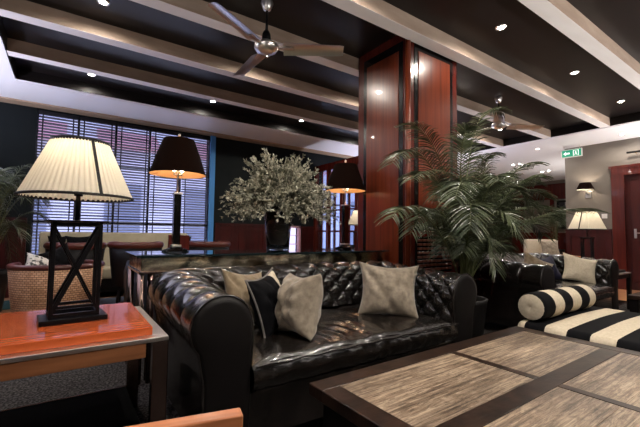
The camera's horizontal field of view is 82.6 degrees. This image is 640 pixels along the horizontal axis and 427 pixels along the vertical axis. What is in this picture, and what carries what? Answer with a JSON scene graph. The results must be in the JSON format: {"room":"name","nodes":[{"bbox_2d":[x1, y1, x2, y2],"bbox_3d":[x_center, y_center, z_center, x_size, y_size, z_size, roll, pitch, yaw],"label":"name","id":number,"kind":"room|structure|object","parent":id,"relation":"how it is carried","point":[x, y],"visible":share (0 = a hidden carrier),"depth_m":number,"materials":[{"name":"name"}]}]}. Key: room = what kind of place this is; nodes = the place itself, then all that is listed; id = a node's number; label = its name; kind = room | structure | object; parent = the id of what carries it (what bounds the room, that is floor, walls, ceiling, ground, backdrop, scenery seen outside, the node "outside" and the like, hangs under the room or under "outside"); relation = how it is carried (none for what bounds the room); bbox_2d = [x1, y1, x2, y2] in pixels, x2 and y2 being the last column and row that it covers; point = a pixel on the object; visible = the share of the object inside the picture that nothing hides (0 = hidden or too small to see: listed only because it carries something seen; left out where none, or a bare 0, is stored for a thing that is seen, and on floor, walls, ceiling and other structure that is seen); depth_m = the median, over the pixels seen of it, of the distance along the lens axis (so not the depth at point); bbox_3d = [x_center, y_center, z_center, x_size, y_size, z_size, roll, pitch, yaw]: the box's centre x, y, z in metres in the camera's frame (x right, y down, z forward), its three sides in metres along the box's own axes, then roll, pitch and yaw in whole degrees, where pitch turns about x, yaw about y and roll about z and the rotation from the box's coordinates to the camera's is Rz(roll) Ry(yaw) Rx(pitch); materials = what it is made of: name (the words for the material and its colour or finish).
{"room":"hotel lobby","nodes":[
{"label":"hotel lobby","id":0,"kind":"room"},
{"bbox_2d":[0,102,511,263],"bbox_3d":[0.190,0.032,8.850,16.800,2.900,0.200,3,-4,-35],"label":"wall","id":1,"kind":"structure","parent":0,"point":[18,123],"depth_m":7.21,"materials":[{"name":"paint"}]},
{"bbox_2d":[0,217,26,297],"bbox_3d":[-5.532,0.596,4.687,2.710,1.175,0.050,3,-4,-35],"label":"trim","id":2,"kind":"structure","parent":1,"relation":"attached to","point":[3,257],"depth_m":5.38,"materials":[{"name":"brown wood"}]},
{"bbox_2d":[30,114,209,254],"bbox_3d":[-3.283,-0.284,6.354,2.790,2.550,0.210,3,-4,-35],"label":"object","id":3,"kind":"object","parent":1,"relation":"in","point":[78,120],"depth_m":6.45,"materials":[{"name":"black"}]},
{"bbox_2d":[31,110,78,254],"bbox_3d":[-4.169,-0.354,5.734,0.518,2.480,0.056,3,-4,-35],"label":"blind","id":4,"kind":"object","parent":3,"relation":"attached to","point":[41,113],"visible":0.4,"depth_m":5.71,"materials":[{"name":"grey"}]},
{"bbox_2d":[75,117,115,231],"bbox_3d":[-3.724,-0.331,6.043,0.518,2.480,0.056,3,-4,-35],"label":"blind","id":5,"kind":"object","parent":3,"relation":"attached to","point":[84,119],"visible":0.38,"depth_m":6.08,"materials":[{"name":"grey plastic"}]},
{"bbox_2d":[113,123,150,232],"bbox_3d":[-3.279,-0.309,6.352,0.518,2.480,0.056,3,-4,-35],"label":"blind","id":6,"kind":"object","parent":3,"relation":"attached to","point":[123,126],"visible":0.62,"depth_m":6.38,"materials":[{"name":"grey plastic"}]},
{"bbox_2d":[148,128,181,232],"bbox_3d":[-2.835,-0.286,6.660,0.518,2.480,0.056,3,-4,-35],"label":"blind","id":7,"kind":"object","parent":3,"relation":"attached to","point":[156,131],"visible":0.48,"depth_m":6.62,"materials":[{"name":"grey plastic"}]},
{"bbox_2d":[180,133,209,241],"bbox_3d":[-2.390,-0.264,6.969,0.518,2.480,0.056,3,-4,-35],"label":"blind","id":8,"kind":"object","parent":3,"relation":"attached to","point":[194,137],"visible":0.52,"depth_m":7.01,"materials":[{"name":"grey"}]},
{"bbox_2d":[207,136,215,241],"bbox_3d":[-2.118,-0.084,7.089,0.095,2.880,0.060,3,-4,-35],"label":"trim","id":9,"kind":"structure","parent":1,"relation":"attached to","point":[212,138],"depth_m":7.08,"materials":[{"name":"blue paint"}]},
{"bbox_2d":[214,223,265,249],"bbox_3d":[-1.396,0.805,7.559,1.610,1.175,0.050,3,-4,-35],"label":"trim","id":10,"kind":"structure","parent":1,"relation":"attached to","point":[240,236],"depth_m":7.43,"materials":[{"name":"brown wood"}]},
{"bbox_2d":[0,96,510,183],"bbox_3d":[0.328,-1.413,8.756,16.800,0.022,0.220,3,-4,-35],"label":"trim","id":11,"kind":"structure","parent":1,"relation":"attached to","point":[2,99],"depth_m":6.44,"materials":[{"name":"beige paint"}]},
{"bbox_2d":[289,226,300,248],"bbox_3d":[-0.601,0.581,8.177,0.340,0.610,0.080,3,-4,-35],"label":"window","id":12,"kind":"structure","parent":1,"relation":"in","point":[298,235],"depth_m":8.23,"materials":[{"name":"pink"}]},
{"bbox_2d":[301,226,511,252],"bbox_3d":[3.352,1.058,10.872,9.220,1.150,0.020,3,-4,-35],"label":"trim","id":13,"kind":"structure","parent":1,"relation":"attached to","point":[306,232],"depth_m":8.36,"materials":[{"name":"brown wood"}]},
{"bbox_2d":[0,36,639,183],"bbox_3d":[2.966,-1.720,4.979,16.800,0.250,9.850,3,-4,-35],"label":"ceiling","id":14,"kind":"structure","parent":0,"point":[550,150],"depth_m":6.75,"materials":[{"name":"white paint"}]},
{"bbox_2d":[15,80,639,155],"bbox_3d":[1.779,-1.672,3.736,8.260,0.012,7.970,3,-4,-35],"label":"trim","id":15,"kind":"structure","parent":14,"relation":"attached to","point":[15,80],"depth_m":6.19,"materials":[{"name":"white paint"}]},
{"bbox_2d":[561,144,582,158],"bbox_3d":[5.268,-1.299,7.631,0.036,0.245,0.380,3,-4,-35],"label":"exit sign","id":16,"kind":"object","parent":14,"relation":"hanging from","point":[576,152],"visible":1,"depth_m":7.61,"materials":[{"name":"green plastic"}]},
{"bbox_2d":[0,289,639,313],"bbox_3d":[2.983,1.346,4.731,16.800,0.100,9.650,3,-4,-35],"label":"floor","id":17,"kind":"structure","parent":0,"point":[621,293],"depth_m":5.82,"materials":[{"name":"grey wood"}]},
{"bbox_2d":[2,300,9,309],"bbox_3d":[-4.715,1.175,4.407,1.780,0.010,0.700,3,-4,-35],"label":"rug","id":18,"kind":"object","parent":17,"relation":"on","point":[6,305],"visible":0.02,"depth_m":4.74,"materials":[{"name":"carpet"}]},
{"bbox_2d":[0,164,59,311],"bbox_3d":[-4.033,0.262,4.426,1.096,1.852,1.388,-1,-3,24],"label":"potted palm","id":19,"kind":"object","parent":17,"relation":"on","point":[7,187],"visible":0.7,"depth_m":4.58,"materials":[{"name":"green plant"}]},
{"bbox_2d":[0,269,7,311],"bbox_3d":[-4.003,0.936,4.364,0.440,0.500,0.440,3,-4,-35],"label":"pot","id":20,"kind":"object","parent":19,"relation":"attached to","point":[3,272],"depth_m":4.39,"materials":[{"name":"black"}]},
{"bbox_2d":[6,260,104,312],"bbox_3d":[-2.452,0.808,3.402,0.757,0.700,0.697,4,-4,-45],"label":"rattan armchair","id":21,"kind":"object","parent":17,"relation":"on","point":[27,284],"visible":0.4,"depth_m":3.11,"materials":[{"name":"brown wicker"}]},
{"bbox_2d":[25,252,48,264],"bbox_3d":[-2.645,0.493,3.441,0.143,0.256,0.306,-2,-4,44],"label":"throw cushion","id":22,"kind":"object","parent":21,"relation":"on","point":[32,259],"visible":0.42,"depth_m":3.40,"materials":[{"name":"white fabric"}]},
{"bbox_2d":[36,243,75,264],"bbox_3d":[-2.570,0.462,3.580,0.180,0.358,0.382,-2,-4,38],"label":"throw cushion","id":23,"kind":"object","parent":21,"relation":"on","point":[61,258],"visible":0.38,"depth_m":3.54,"materials":[{"name":"black fabric"}]},
{"bbox_2d":[43,242,106,263],"bbox_3d":[-3.171,0.795,4.719,0.699,0.848,0.621,3,-4,-35],"label":"tub chair","id":24,"kind":"object","parent":17,"relation":"on","point":[75,249],"visible":0.19,"depth_m":4.51,"materials":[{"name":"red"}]},
{"bbox_2d":[100,296,123,304],"bbox_3d":[-2.285,1.260,5.394,1.900,0.010,0.950,3,-4,-35],"label":"rug","id":25,"kind":"object","parent":17,"relation":"on","point":[111,300],"visible":0.02,"depth_m":5.16,"materials":[{"name":"grey carpet"}]},
{"bbox_2d":[107,241,163,303],"bbox_3d":[-2.504,0.806,4.940,0.699,0.848,0.621,2,-3,-25],"label":"tub chair","id":26,"kind":"object","parent":25,"relation":"on","point":[119,258],"visible":0.56,"depth_m":4.70,"materials":[{"name":"black leather"}]},
{"bbox_2d":[168,235,189,249],"bbox_3d":[-2.078,0.777,5.218,0.380,0.940,0.410,3,-4,-35],"label":"chair","id":27,"kind":"object","parent":25,"relation":"on","point":[184,239],"visible":0.18,"depth_m":5.10,"materials":[{"name":"brown wood"}]},
{"bbox_2d":[189,241,230,249],"bbox_3d":[-1.739,0.856,5.678,0.699,0.848,0.621,3,-4,-40],"label":"tub chair","id":28,"kind":"object","parent":25,"relation":"on","point":[193,245],"visible":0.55,"depth_m":5.43,"materials":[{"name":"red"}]},
{"bbox_2d":[38,232,187,292],"bbox_3d":[-3.163,0.789,5.798,2.120,0.970,0.580,3,-4,-35],"label":"settee","id":29,"kind":"object","parent":17,"relation":"on","point":[106,282],"visible":0.12,"depth_m":5.80,"materials":[{"name":"fabric"}]},
{"bbox_2d":[48,236,66,242],"bbox_3d":[-3.854,0.441,5.344,0.242,0.233,0.130,3,-4,-33],"label":"throw cushion","id":30,"kind":"object","parent":29,"relation":"on","point":[63,237],"visible":0.16,"depth_m":5.32,"materials":[{"name":"black fabric"}]},
{"bbox_2d":[66,236,89,242],"bbox_3d":[-3.641,0.451,5.492,0.342,0.233,0.131,3,-4,-32],"label":"throw cushion","id":31,"kind":"object","parent":29,"relation":"on","point":[70,239],"visible":0.43,"depth_m":5.46,"materials":[{"name":"black fabric"}]},
{"bbox_2d":[0,300,629,426],"bbox_3d":[1.457,1.124,2.031,9.600,0.012,6.150,3,-4,-35],"label":"carpet","id":32,"kind":"object","parent":17,"relation":"on","point":[15,393],"visible":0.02,"depth_m":2.31,"materials":[{"name":"grey carpet"}]},
{"bbox_2d":[0,302,168,426],"bbox_3d":[-1.382,0.755,1.427,1.320,0.588,0.725,3,-4,-35],"label":"end table","id":33,"kind":"object","parent":32,"relation":"on","point":[20,332],"visible":1,"depth_m":1.50,"materials":[{"name":"orange wood"}]},
{"bbox_2d":[0,386,139,426],"bbox_3d":[-1.384,0.935,1.417,1.200,0.020,0.665,3,-4,-35],"label":"shelf","id":34,"kind":"object","parent":33,"relation":"attached to","point":[112,407],"depth_m":1.73,"materials":[{"name":"black wood"}]},
{"bbox_2d":[14,135,133,326],"bbox_3d":[-1.104,0.072,1.655,0.452,0.804,0.452,3,-4,-40],"label":"table lamp","id":35,"kind":"object","parent":33,"relation":"on","point":[79,169],"visible":1,"depth_m":1.57,"materials":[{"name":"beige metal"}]},
{"bbox_2d":[74,194,82,219],"bbox_3d":[-1.102,-0.059,1.662,0.040,0.200,0.039,3,-4,-40],"label":"socket","id":36,"kind":"object","parent":35,"relation":"attached to","point":[78,197],"depth_m":1.65,"materials":[{"name":"black metal"}]},
{"bbox_2d":[124,260,159,322],"bbox_3d":[-1.580,0.809,3.656,0.695,0.720,0.695,3,-4,-35],"label":"barrel chair","id":37,"kind":"object","parent":32,"relation":"on","point":[128,261],"visible":0.07,"depth_m":3.35,"materials":[{"name":"black"}]},
{"bbox_2d":[126,408,242,426],"bbox_3d":[-0.416,0.702,0.411,0.720,0.608,0.500,2,-3,-22],"label":"wooden chair","id":38,"kind":"object","parent":32,"relation":"on","point":[230,417],"visible":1,"depth_m":0.74,"materials":[{"name":"brown wood"}]},
{"bbox_2d":[125,248,389,384],"bbox_3d":[-0.411,0.744,3.205,2.280,0.830,0.580,3,-4,-35],"label":"console table","id":39,"kind":"object","parent":32,"relation":"on","point":[150,263],"visible":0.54,"depth_m":2.73,"materials":[{"name":"black wood"}]},
{"bbox_2d":[149,133,205,251],"bbox_3d":[-1.145,-0.174,2.930,0.430,0.955,0.430,3,-4,-35],"label":"table lamp","id":40,"kind":"object","parent":39,"relation":"on","point":[178,157],"visible":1,"depth_m":2.85,"materials":[{"name":"black fabric"}]},
{"bbox_2d":[264,212,292,250],"bbox_3d":[-0.376,0.162,3.267,0.256,0.340,0.256,3,-4,-35],"label":"glass vase","id":41,"kind":"object","parent":39,"relation":"on","point":[277,233],"visible":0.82,"depth_m":3.17,"materials":[{"name":"black glass"}]},
{"bbox_2d":[218,148,340,225],"bbox_3d":[-0.331,-0.237,3.329,1.194,0.700,0.947,3,-4,-31],"label":"foliage","id":42,"kind":"object","parent":41,"relation":"in","point":[295,194],"visible":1,"depth_m":3.13,"materials":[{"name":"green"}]},
{"bbox_2d":[326,160,364,248],"bbox_3d":[0.270,-0.103,3.900,0.430,0.955,0.430,3,-4,-35],"label":"table lamp","id":43,"kind":"object","parent":39,"relation":"on","point":[345,177],"visible":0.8,"depth_m":3.81,"materials":[{"name":"black fabric"}]},
{"bbox_2d":[341,245,355,249],"bbox_3d":[0.273,0.332,3.566,0.150,0.050,0.150,3,-4,-35],"label":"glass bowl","id":44,"kind":"object","parent":39,"relation":"on","point":[344,247],"visible":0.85,"depth_m":3.51,"materials":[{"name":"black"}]},
{"bbox_2d":[147,260,476,426],"bbox_3d":[0.028,0.740,2.398,2.001,0.763,1.015,3,-4,-35],"label":"sofa","id":45,"kind":"object","parent":32,"relation":"on","point":[219,359],"visible":0.7,"depth_m":1.83,"materials":[{"name":"black leather"}]},
{"bbox_2d":[222,269,261,321],"bbox_3d":[-0.444,0.503,2.182,0.163,0.360,0.369,-1,-4,36],"label":"throw cushion","id":46,"kind":"object","parent":45,"relation":"on","point":[235,284],"visible":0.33,"depth_m":2.12,"materials":[{"name":"brown fabric"}]},
{"bbox_2d":[244,267,280,337],"bbox_3d":[-0.287,0.509,2.070,0.178,0.376,0.397,0,-3,15],"label":"throw cushion","id":47,"kind":"object","parent":45,"relation":"on","point":[263,292],"visible":0.74,"depth_m":1.94,"materials":[{"name":"black fabric"}]},
{"bbox_2d":[275,272,322,340],"bbox_3d":[-0.113,0.497,1.992,0.258,0.358,0.274,0,-3,9],"label":"throw cushion","id":48,"kind":"object","parent":45,"relation":"on","point":[299,303],"visible":0.96,"depth_m":1.91,"materials":[{"name":"beige fabric"}]},
{"bbox_2d":[252,305,457,390],"bbox_3d":[0.101,0.738,2.293,1.452,0.166,0.750,3,-4,-35],"label":"seat cushion","id":49,"kind":"object","parent":45,"relation":"on","point":[345,339],"depth_m":1.97,"materials":[{"name":"leather"}]},
{"bbox_2d":[358,261,418,317],"bbox_3d":[0.469,0.527,2.501,0.428,0.382,0.230,0,-3,8],"label":"throw cushion","id":50,"kind":"object","parent":45,"relation":"on","point":[385,290],"visible":0.98,"depth_m":2.42,"materials":[{"name":"beige fabric"}]},
{"bbox_2d":[309,326,639,426],"bbox_3d":[0.911,0.875,1.449,1.610,0.408,1.040,3,-4,-36],"label":"coffee table","id":51,"kind":"object","parent":32,"relation":"on","point":[516,376],"visible":1,"depth_m":1.40,"materials":[{"name":"brown wood"}]},
{"bbox_2d":[374,106,609,337],"bbox_3d":[1.515,0.025,3.262,2.967,2.317,1.085,3,-4,-38],"label":"potted palm","id":52,"kind":"object","parent":32,"relation":"on","point":[469,219],"visible":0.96,"depth_m":3.09,"materials":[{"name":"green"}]},
{"bbox_2d":[473,296,487,337],"bbox_3d":[1.310,0.975,3.307,0.400,0.420,0.400,3,-4,-35],"label":"pot","id":53,"kind":"object","parent":52,"relation":"attached to","point":[480,307],"depth_m":3.15,"materials":[{"name":"black"}]},
{"bbox_2d":[458,253,618,326],"bbox_3d":[2.551,0.872,4.247,2.001,0.763,1.015,3,-4,-35],"label":"sofa","id":54,"kind":"object","parent":32,"relation":"on","point":[503,296],"visible":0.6,"depth_m":3.71,"materials":[{"name":"black leather"}]},
{"bbox_2d":[484,252,523,261],"bbox_3d":[2.158,0.597,4.439,0.750,0.239,0.324,3,-4,-35],"label":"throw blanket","id":55,"kind":"object","parent":54,"relation":"on","point":[519,259],"visible":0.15,"depth_m":4.43,"materials":[{"name":"grey fabric"}]},
{"bbox_2d":[523,250,553,266],"bbox_3d":[2.453,0.647,4.145,0.474,0.451,0.184,1,-3,3],"label":"throw cushion","id":56,"kind":"object","parent":54,"relation":"on","point":[528,258],"visible":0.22,"depth_m":4.15,"materials":[{"name":"brown fabric"}]},
{"bbox_2d":[540,255,562,279],"bbox_3d":[2.724,0.673,4.381,0.370,0.338,0.190,2,-3,-20],"label":"throw cushion","id":57,"kind":"object","parent":54,"relation":"on","point":[549,259],"visible":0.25,"depth_m":4.35,"materials":[{"name":"black fabric"}]},
{"bbox_2d":[562,252,597,283],"bbox_3d":[3.159,0.682,4.439,0.465,0.419,0.191,0,-3,13],"label":"throw cushion","id":58,"kind":"object","parent":54,"relation":"on","point":[575,268],"visible":0.98,"depth_m":4.38,"materials":[{"name":"beige fabric"}]},
{"bbox_2d":[555,280,613,299],"bbox_3d":[2.624,0.871,4.142,1.452,0.166,0.750,3,-4,-35],"label":"seat cushion","id":59,"kind":"object","parent":54,"relation":"on","point":[604,290],"depth_m":4.18,"materials":[{"name":"leather"}]},
{"bbox_2d":[518,306,639,351],"bbox_3d":[2.441,0.913,1.885,1.129,0.420,2.270,3,-4,-35],"label":"daybed","id":60,"kind":"object","parent":32,"relation":"on","point":[611,327],"visible":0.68,"depth_m":2.36,"materials":[{"name":"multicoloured fabric"}]},
{"bbox_2d":[518,284,595,320],"bbox_3d":[1.788,0.653,2.722,0.894,0.192,0.192,3,-4,-35],"label":"bolster cushion","id":61,"kind":"object","parent":60,"relation":"on","point":[543,304],"visible":1,"depth_m":2.53,"materials":[{"name":"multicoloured fabric"}]},
{"bbox_2d":[618,269,631,309],"bbox_3d":[3.766,1.044,5.064,0.800,0.539,0.680,3,-4,-35],"label":"end table","id":62,"kind":"object","parent":32,"relation":"on","point":[623,274],"visible":0.23,"depth_m":4.98,"materials":[{"name":"black wood"}]},
{"bbox_2d":[567,211,607,257],"bbox_3d":[3.701,0.367,5.049,0.452,0.804,0.452,4,-4,-45],"label":"table lamp","id":63,"kind":"object","parent":62,"relation":"on","point":[587,221],"visible":0.87,"depth_m":4.95,"materials":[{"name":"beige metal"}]},
{"bbox_2d":[627,292,639,312],"bbox_3d":[3.828,1.036,3.625,1.000,0.398,0.950,3,-4,-35],"label":"side table","id":64,"kind":"object","parent":32,"relation":"on","point":[634,299],"visible":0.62,"depth_m":3.70,"materials":[{"name":"brown wood"}]},
{"bbox_2d":[313,156,357,248],"bbox_3d":[0.466,0.145,7.654,0.090,2.550,2.030,3,-4,-35],"label":"screen","id":65,"kind":"object","parent":17,"relation":"on","point":[325,235],"visible":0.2,"depth_m":7.89,"materials":[{"name":"brown wood"}]},
{"bbox_2d":[536,205,565,253],"bbox_3d":[7.221,0.708,11.203,1.179,1.985,1.158,1,-3,4],"label":"potted palm","id":66,"kind":"object","parent":17,"relation":"on","point":[557,223],"visible":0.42,"depth_m":11.17,"materials":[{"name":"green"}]},
{"bbox_2d":[524,239,580,257],"bbox_3d":[4.712,1.003,7.494,0.790,0.930,0.740,1,-3,0],"label":"armchair","id":67,"kind":"object","parent":17,"relation":"on","point":[533,246],"visible":0.09,"depth_m":7.74,"materials":[{"name":"beige fabric"}]},
{"bbox_2d":[539,240,559,254],"bbox_3d":[4.769,0.731,7.556,0.407,0.349,0.187,1,-3,-6],"label":"throw cushion","id":68,"kind":"object","parent":67,"relation":"on","point":[547,247],"visible":0.77,"depth_m":7.50,"materials":[{"name":"beige fabric"}]},
{"bbox_3d":[0.754,1.045,6.271,0.770,0.588,0.600,3,-4,-35],"label":"end table","id":69,"kind":"object","parent":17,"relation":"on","visible":0},
{"bbox_2d":[348,210,357,247],"bbox_3d":[0.685,0.344,6.254,0.452,0.804,0.452,2,-3,-27],"label":"table lamp","id":70,"kind":"object","parent":69,"relation":"on","point":[353,220],"visible":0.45,"depth_m":6.16,"materials":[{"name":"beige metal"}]},
{"bbox_2d":[1,0,639,147],"bbox_3d":[1.776,-1.869,3.712,8.410,0.100,8.120,3,-4,-35],"label":"ceiling","id":71,"kind":"structure","parent":0,"point":[530,45],"depth_m":4.01,"materials":[{"name":"black paint"}]},
{"bbox_2d":[97,0,109,5],"bbox_3d":[-1.937,-1.887,3.261,0.104,0.009,0.104,3,-4,-35],"label":"recessed light","id":72,"kind":"object","parent":71,"relation":"in","point":[101,2],"visible":1,"depth_m":3.26,"materials":[{"name":"silver metal"}]},
{"bbox_2d":[7,38,463,154],"bbox_3d":[-0.014,-1.633,6.272,8.186,0.140,0.140,3,-4,-35],"label":"ceiling beam","id":73,"kind":"structure","parent":71,"relation":"attached to","point":[15,48],"depth_m":4.77,"materials":[{"name":"white paint"}]},
{"bbox_2d":[0,0,502,147],"bbox_3d":[0.518,-1.668,5.509,8.186,0.140,0.140,3,-4,-35],"label":"ceiling beam","id":74,"kind":"structure","parent":71,"relation":"attached to","point":[26,11],"depth_m":3.91,"materials":[{"name":"white paint"}]},
{"bbox_2d":[208,0,343,75],"bbox_3d":[-0.551,-1.635,3.313,1.211,0.470,1.099,3,-4,-35],"label":"ceiling fan","id":75,"kind":"object","parent":71,"relation":"hanging from","point":[265,46],"visible":1,"depth_m":3.19,"materials":[{"name":"silver metal"}]},
{"bbox_2d":[0,16,639,152],"bbox_3d":[1.774,-1.751,3.705,8.210,0.136,7.920,3,-4,-35],"label":"trim","id":76,"kind":"structure","parent":71,"relation":"attached to","point":[21,74],"depth_m":5.93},
{"bbox_2d":[130,0,550,138],"bbox_3d":[1.049,-1.702,4.747,8.186,0.140,0.140,3,-4,-35],"label":"ceiling beam","id":77,"kind":"structure","parent":76,"relation":"attached to","point":[198,11],"depth_m":3.62,"materials":[{"name":"white paint"}]},
{"bbox_2d":[322,0,609,127],"bbox_3d":[1.580,-1.737,3.984,8.186,0.140,0.140,3,-4,-35],"label":"ceiling beam","id":78,"kind":"structure","parent":76,"relation":"attached to","point":[380,13],"depth_m":3.85,"materials":[{"name":"white paint"}]},
{"bbox_2d":[458,96,543,135],"bbox_3d":[2.554,-1.477,5.499,1.232,0.470,1.070,3,-4,-35],"label":"ceiling fan","id":79,"kind":"object","parent":71,"relation":"hanging from","point":[500,123],"visible":0.83,"depth_m":5.37,"materials":[{"name":"silver metal"}]},
{"bbox_2d":[495,24,506,30],"bbox_3d":[1.776,-1.822,3.576,0.104,0.009,0.104,3,-4,-35],"label":"recessed light","id":80,"kind":"object","parent":71,"relation":"in","point":[503,26],"visible":1,"depth_m":3.56,"materials":[{"name":"silver metal"}]},
{"bbox_2d":[518,0,639,89],"bbox_3d":[2.111,-1.771,3.221,8.186,0.140,0.140,3,-4,-35],"label":"ceiling beam","id":81,"kind":"structure","parent":71,"relation":"attached to","point":[560,14],"depth_m":3.48,"materials":[{"name":"white paint"}]},
{"bbox_2d":[358,35,457,272],"bbox_3d":[0.964,-0.289,4.038,0.840,3.040,0.780,3,-4,-35],"label":"wood column","id":82,"kind":"structure","parent":0,"point":[401,80],"depth_m":3.77,"materials":[{"name":"brown wood"}]},
{"bbox_2d":[415,237,451,271],"bbox_3d":[1.163,0.416,3.700,0.560,0.360,0.030,3,-4,-35],"label":"vent","id":83,"kind":"object","parent":82,"relation":"attached to","point":[421,250],"depth_m":3.64,"materials":[{"name":"brown wood"}]},
{"bbox_2d":[512,179,565,232],"bbox_3d":[8.402,0.303,11.918,0.200,2.900,4.130,3,-4,-35],"label":"wall","id":84,"kind":"structure","parent":0,"point":[546,202],"depth_m":12.69,"materials":[{"name":"grey paint"}]},
{"bbox_2d":[512,183,565,253],"bbox_3d":[8.152,0.367,12.046,0.060,2.780,3.630,3,-4,-35],"label":"trim","id":85,"kind":"structure","parent":84,"relation":"attached to","point":[559,190],"depth_m":12.50,"materials":[{"name":"brown wood"}]},
{"bbox_2d":[557,200,565,228],"bbox_3d":[8.453,0.011,11.589,0.076,0.950,1.650,3,-4,-35],"label":"framed picture","id":86,"kind":"object","parent":84,"relation":"attached to","point":[560,203],"visible":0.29,"depth_m":12.12,"materials":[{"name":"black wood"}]},
{"bbox_2d":[565,137,639,242],"bbox_3d":[8.984,0.031,6.757,4.750,2.900,6.020,3,-4,-35],"label":"wall","id":87,"kind":"structure","parent":0,"point":[592,167],"depth_m":7.43,"materials":[{"name":"beige paint"}]},
{"bbox_2d":[576,182,593,197],"bbox_3d":[5.432,-0.477,7.464,0.318,0.300,0.316,3,-4,-35],"label":"wall sconce","id":88,"kind":"object","parent":87,"relation":"attached to","point":[584,186],"visible":1,"depth_m":7.44,"materials":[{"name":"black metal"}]},
{"bbox_2d":[565,229,612,259],"bbox_3d":[5.513,0.899,7.482,0.050,1.155,0.800,3,-4,-35],"label":"trim","id":89,"kind":"structure","parent":87,"relation":"attached to","point":[603,245],"depth_m":7.44,"materials":[{"name":"brown wood"}]},
{"bbox_2d":[608,163,639,289],"bbox_3d":[6.146,0.242,6.618,0.090,2.390,1.410,3,-4,-35],"label":"trim","id":90,"kind":"structure","parent":87,"relation":"attached to","point":[618,173],"depth_m":7.06,"materials":[{"name":"brown wood"}]},
{"bbox_2d":[625,174,639,290],"bbox_3d":[6.191,0.331,6.663,0.098,2.220,0.980,3,-4,-35],"label":"door","id":91,"kind":"structure","parent":87,"relation":"in","point":[632,182],"depth_m":6.96,"materials":[{"name":"brown wood"}]},
{"label":"outside","id":92,"kind":"structure","parent":0,"visible":0},
{"bbox_2d":[289,228,295,248],"bbox_3d":[-6.260,-2.397,12.700,32.000,10.000,2.200,3,-4,-35],"label":"building","id":93,"kind":"structure","parent":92,"point":[293,230],"depth_m":16.19,"materials":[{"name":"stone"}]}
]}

